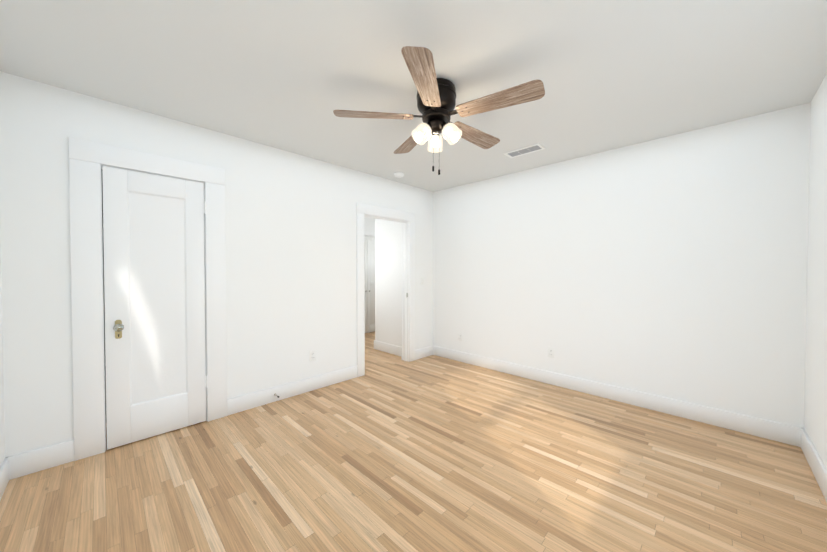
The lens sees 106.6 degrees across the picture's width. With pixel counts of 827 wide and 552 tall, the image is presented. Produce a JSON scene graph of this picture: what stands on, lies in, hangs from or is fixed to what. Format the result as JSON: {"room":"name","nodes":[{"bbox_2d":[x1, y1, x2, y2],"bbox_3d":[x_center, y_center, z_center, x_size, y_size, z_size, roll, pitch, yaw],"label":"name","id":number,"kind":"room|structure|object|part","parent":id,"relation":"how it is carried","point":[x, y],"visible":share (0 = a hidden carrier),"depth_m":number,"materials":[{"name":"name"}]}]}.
{"room":"empty bedroom","nodes":[
{"label":"empty bedroom","id":0,"kind":"room"},
{"bbox_2d":[0,236,4,466],"bbox_3d":[-1.258,0.029,0.572,3.751,2.455,0.120,1,1,45],"label":"wall","id":1,"kind":"structure","parent":0,"point":[2,440],"depth_m":1.82,"materials":[{"name":"white paint"}]},
{"bbox_2d":[0,457,9,499],"bbox_3d":[-1.211,1.186,0.639,3.511,0.140,0.016,1,1,45],"label":"baseboard","id":2,"kind":"structure","parent":1,"relation":"attached to","point":[4,474],"depth_m":1.77,"materials":[{"name":"white wood"}]},
{"bbox_2d":[102,181,105,414],"bbox_3d":[-2.380,0.171,2.786,0.050,2.100,0.800,1,1,45],"label":"door frame","id":3,"kind":"structure","parent":0,"point":[103,290],"depth_m":2.56,"materials":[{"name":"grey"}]},
{"bbox_2d":[0,71,432,457],"bbox_3d":[-1.127,-0.015,3.293,0.120,2.455,3.944,1,1,45],"label":"wall","id":4,"kind":"structure","parent":0,"point":[290,231],"depth_m":2.72,"materials":[{"name":"white paint"}]},
{"bbox_2d":[7,440,73,479],"bbox_3d":[-2.364,1.165,1.959,0.016,0.140,0.280,1,1,45],"label":"baseboard","id":5,"kind":"structure","parent":4,"relation":"attached to","point":[33,461],"depth_m":1.95,"materials":[{"name":"white wood"}]},
{"bbox_2d":[69,158,104,460],"bbox_3d":[-2.213,0.230,2.094,0.020,2.005,0.145,1,1,45],"label":"trim","id":6,"kind":"structure","parent":4,"relation":"attached to","point":[87,299],"depth_m":2.08,"materials":[{"name":"white wood"}]},
{"bbox_2d":[68,137,224,184],"bbox_3d":[-1.948,-0.847,2.345,0.022,0.140,0.900,1,1,45],"label":"trim","id":7,"kind":"structure","parent":4,"relation":"attached to","point":[99,153],"depth_m":2.27,"materials":[{"name":"white wood"}]},
{"bbox_2d":[100,164,206,450],"bbox_3d":[-1.998,0.217,2.412,0.120,2.020,0.640,1,1,45],"label":"door frame","id":8,"kind":"structure","parent":4,"relation":"attached to","point":[103,307],"depth_m":2.20,"materials":[{"name":"white wood"}]},
{"bbox_2d":[102,166,207,449],"bbox_3d":[-1.929,0.226,2.352,0.108,1.988,0.604,1,1,45],"label":"closet door","id":9,"kind":"structure","parent":4,"relation":"in","point":[154,302],"depth_m":2.34,"materials":[{"name":"white wood"}]},
{"bbox_3d":[-2.068,0.363,2.162,0.035,0.056,0.056,1,1,45],"label":"knob","id":10,"kind":"part","parent":9,"relation":"part of","materials":[{"name":"clear glass"}]},
{"bbox_3d":[-1.951,0.166,2.364,0.010,1.570,0.344,1,1,45],"label":"panel","id":11,"kind":"part","parent":9,"relation":"part of","materials":[{"name":"white wood"}]},
{"bbox_2d":[205,182,226,420],"bbox_3d":[-1.684,0.221,2.632,0.020,2.005,0.145,1,1,45],"label":"trim","id":12,"kind":"structure","parent":4,"relation":"attached to","point":[215,253],"depth_m":2.62,"materials":[{"name":"white wood"}]},
{"bbox_2d":[227,365,356,415],"bbox_3d":[-1.154,1.145,3.188,0.016,0.140,1.370,1,1,45],"label":"baseboard","id":13,"kind":"structure","parent":4,"relation":"attached to","point":[250,400],"depth_m":3.07,"materials":[{"name":"white wood"}]},
{"bbox_2d":[310,350,315,361],"bbox_3d":[-1.071,0.848,3.277,0.014,0.115,0.070,1,1,45],"label":"electrical outlet","id":14,"kind":"object","parent":4,"relation":"attached to","point":[312,355],"visible":1,"depth_m":3.27,"materials":[{"name":"white plastic"}]},
{"bbox_2d":[356,213,364,376],"bbox_3d":[-0.635,0.229,3.698,0.020,1.955,0.105,1,1,45],"label":"trim","id":15,"kind":"structure","parent":4,"relation":"attached to","point":[360,287],"depth_m":3.69,"materials":[{"name":"white wood"}]},
{"bbox_2d":[364,215,405,222],"bbox_3d":[-0.380,-0.743,4.045,0.035,0.012,0.760,1,1,45],"label":"door frame","id":16,"kind":"object","parent":4,"relation":"attached to","point":[384,219],"visible":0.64,"depth_m":4.02,"materials":[{"name":"white wood"}]},
{"bbox_2d":[356,202,414,221],"bbox_3d":[-0.328,-0.813,3.992,0.022,0.120,0.980,1,1,45],"label":"trim","id":17,"kind":"structure","parent":4,"relation":"attached to","point":[362,208],"depth_m":3.93,"materials":[{"name":"white wood"}]},
{"bbox_2d":[364,214,408,361],"bbox_3d":[-0.378,0.216,4.058,0.120,1.970,0.800,1,1,45],"label":"door frame","id":18,"kind":"structure","parent":4,"relation":"attached to","point":[407,291],"depth_m":4.31,"materials":[{"name":"white wood"}]},
{"bbox_2d":[401,223,402,359],"bbox_3d":[-0.121,0.220,4.420,0.020,1.950,0.124,1,1,45],"label":"trim","id":19,"kind":"structure","parent":4,"relation":"attached to","point":[401,291],"depth_m":4.38,"materials":[{"name":"white wood"}]},
{"bbox_2d":[404,223,405,360],"bbox_3d":[-0.118,0.221,4.327,0.035,1.950,0.012,1,1,45],"label":"door frame","id":20,"kind":"object","parent":4,"relation":"attached to","point":[404,291],"visible":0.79,"depth_m":4.32,"materials":[{"name":"white wood"}]},
{"bbox_2d":[409,221,414,361],"bbox_3d":[-0.021,0.219,4.321,0.020,1.955,0.105,1,1,45],"label":"trim","id":21,"kind":"structure","parent":4,"relation":"attached to","point":[411,291],"depth_m":4.31,"materials":[{"name":"white wood"}]},
{"bbox_2d":[415,345,433,359],"bbox_3d":[0.159,1.123,4.522,0.016,0.140,0.414,1,1,45],"label":"baseboard","id":22,"kind":"structure","parent":4,"relation":"attached to","point":[423,352],"depth_m":4.50,"materials":[{"name":"white wood"}]},
{"bbox_2d":[364,217,374,332],"bbox_3d":[-0.995,-0.064,6.334,0.120,2.455,3.824,1,1,45],"label":"wall","id":23,"kind":"structure","parent":0,"point":[369,224],"depth_m":6.33,"materials":[{"name":"white paint"}]},
{"bbox_2d":[364,236,374,332],"bbox_3d":[-0.936,0.170,6.262,0.065,1.970,1.196,1,1,45],"label":"bifold door","id":24,"kind":"structure","parent":23,"relation":"in","point":[369,258],"depth_m":6.31,"materials":[{"name":"white wood"}]},
{"bbox_2d":[364,232,374,235],"bbox_3d":[-0.954,-0.860,6.263,0.020,0.070,1.340,1,1,45],"label":"trim","id":25,"kind":"structure","parent":23,"relation":"attached to","point":[369,233],"depth_m":6.30,"materials":[{"name":"white wood"}]},
{"bbox_2d":[374,340,400,355],"bbox_3d":[-0.366,1.120,4.752,0.775,0.140,0.016,1,1,45],"label":"baseboard","id":26,"kind":"structure","parent":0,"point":[388,348],"depth_m":4.78,"materials":[{"name":"white wood"}]},
{"bbox_2d":[375,219,400,346],"bbox_3d":[0.565,-0.052,5.654,0.779,2.455,2.604,1,1,45],"label":"wall","id":27,"kind":"structure","parent":0,"point":[388,282],"depth_m":4.77,"materials":[{"name":"white paint"}]},
{"bbox_2d":[0,332,826,551],"bbox_3d":[0.119,1.239,3.546,5.931,0.060,6.264,1,1,45],"label":"floor","id":28,"kind":"structure","parent":0,"point":[387,452],"depth_m":1.85,"materials":[{"name":"brown wood"}]},
{"bbox_2d":[0,0,826,191],"bbox_3d":[0.119,-1.286,3.505,5.931,0.080,6.264,1,1,45],"label":"ceiling","id":29,"kind":"structure","parent":0,"point":[289,75],"depth_m":1.78,"materials":[{"name":"white paint"}]},
{"bbox_2d":[394,172,403,177],"bbox_3d":[-0.177,-1.232,3.767,0.128,0.036,0.128,1,1,45],"label":"smoke detector","id":30,"kind":"object","parent":29,"relation":"attached to","point":[398,174],"visible":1,"depth_m":3.73,"materials":[{"name":"white plastic"}]},
{"bbox_2d":[333,46,544,174],"bbox_3d":[0.183,-0.942,2.034,1.266,0.559,1.234,1,1,45],"label":"fan","id":31,"kind":"object","parent":29,"relation":"hanging from","point":[436,100],"visible":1,"depth_m":1.91,"materials":[{"name":"brown wood"}]},
{"bbox_3d":[-0.252,-1.030,1.974,0.505,0.006,0.148,0,13,-5],"label":"blade","id":32,"kind":"part","parent":31,"relation":"part of","materials":[{"name":"brown wood"}]},
{"bbox_3d":[-0.012,-1.036,2.382,0.148,0.006,0.505,-13,6,-23],"label":"blade","id":33,"kind":"part","parent":31,"relation":"part of","materials":[{"name":"brown wood"}]},
{"bbox_3d":[0.061,-1.024,1.620,0.148,0.006,0.505,12,4,12],"label":"blade","id":34,"kind":"part","parent":31,"relation":"part of","materials":[{"name":"brown wood"}]},
{"bbox_3d":[0.061,-0.916,1.965,0.107,0.106,0.107,44,-19,-23],"label":"lamp shade","id":35,"kind":"part","parent":31,"relation":"part of","materials":[{"name":"white glass"}]},
{"bbox_3d":[0.150,-0.918,2.115,0.107,0.106,0.107,0,41,1],"label":"lamp shade","id":36,"kind":"part","parent":31,"relation":"part of","materials":[{"name":"white glass"}]},
{"bbox_3d":[0.150,-0.924,2.110,0.046,0.080,0.046,0,41,1],"label":"bulb","id":37,"kind":"part","parent":31,"relation":"part of","materials":[{"name":"white glass"}]},
{"bbox_3d":[0.231,-0.922,1.966,0.046,0.080,0.046,-44,-20,24],"label":"bulb","id":38,"kind":"part","parent":31,"relation":"part of","materials":[{"name":"white glass"}]},
{"bbox_3d":[0.235,-0.916,1.964,0.107,0.106,0.107,-44,-20,24],"label":"lamp shade","id":39,"kind":"part","parent":31,"relation":"part of","materials":[{"name":"white glass"}]},
{"bbox_3d":[0.450,-1.035,2.279,0.505,0.006,0.148,-1,-11,-41],"label":"blade","id":40,"kind":"part","parent":31,"relation":"part of","materials":[{"name":"brown wood"}]},
{"bbox_3d":[0.495,-1.027,1.808,0.505,0.006,0.148,1,-11,31],"label":"blade","id":41,"kind":"part","parent":31,"relation":"part of","materials":[{"name":"brown wood"}]},
{"bbox_2d":[503,143,545,157],"bbox_3d":[1.094,-1.235,3.049,0.360,0.007,0.170,1,1,45],"label":"ceiling vent","id":42,"kind":"object","parent":29,"relation":"in","point":[525,150],"visible":1,"depth_m":3.03,"materials":[{"name":"white plastic"}]},
{"bbox_2d":[433,102,810,427],"bbox_3d":[1.592,-0.017,3.468,3.751,2.455,0.120,1,1,45],"label":"wall","id":43,"kind":"structure","parent":0,"point":[673,266],"depth_m":2.81,"materials":[{"name":"white paint"}]},
{"bbox_2d":[548,347,553,357],"bbox_3d":[1.539,0.856,3.449,0.070,0.115,0.014,1,1,45],"label":"electrical outlet","id":44,"kind":"object","parent":43,"relation":"attached to","point":[550,352],"visible":1,"depth_m":3.44,"materials":[{"name":"white plastic"}]},
{"bbox_2d":[433,346,800,446],"bbox_3d":[1.544,1.141,3.438,3.511,0.140,0.016,1,1,45],"label":"baseboard","id":45,"kind":"structure","parent":43,"relation":"attached to","point":[773,430],"depth_m":2.83,"materials":[{"name":"white wood"}]},
{"bbox_2d":[804,74,826,468],"bbox_3d":[2.366,0.012,1.666,0.120,2.455,1.364,1,1,45],"label":"wall","id":46,"kind":"structure","parent":0,"point":[815,414],"depth_m":1.97,"materials":[{"name":"white paint"}]},
{"bbox_2d":[800,428,826,501],"bbox_3d":[1.412,1.183,0.813,0.016,0.140,3.944,1,1,45],"label":"baseboard","id":47,"kind":"structure","parent":46,"relation":"attached to","point":[816,464],"depth_m":1.90,"materials":[{"name":"white wood"}]}
]}

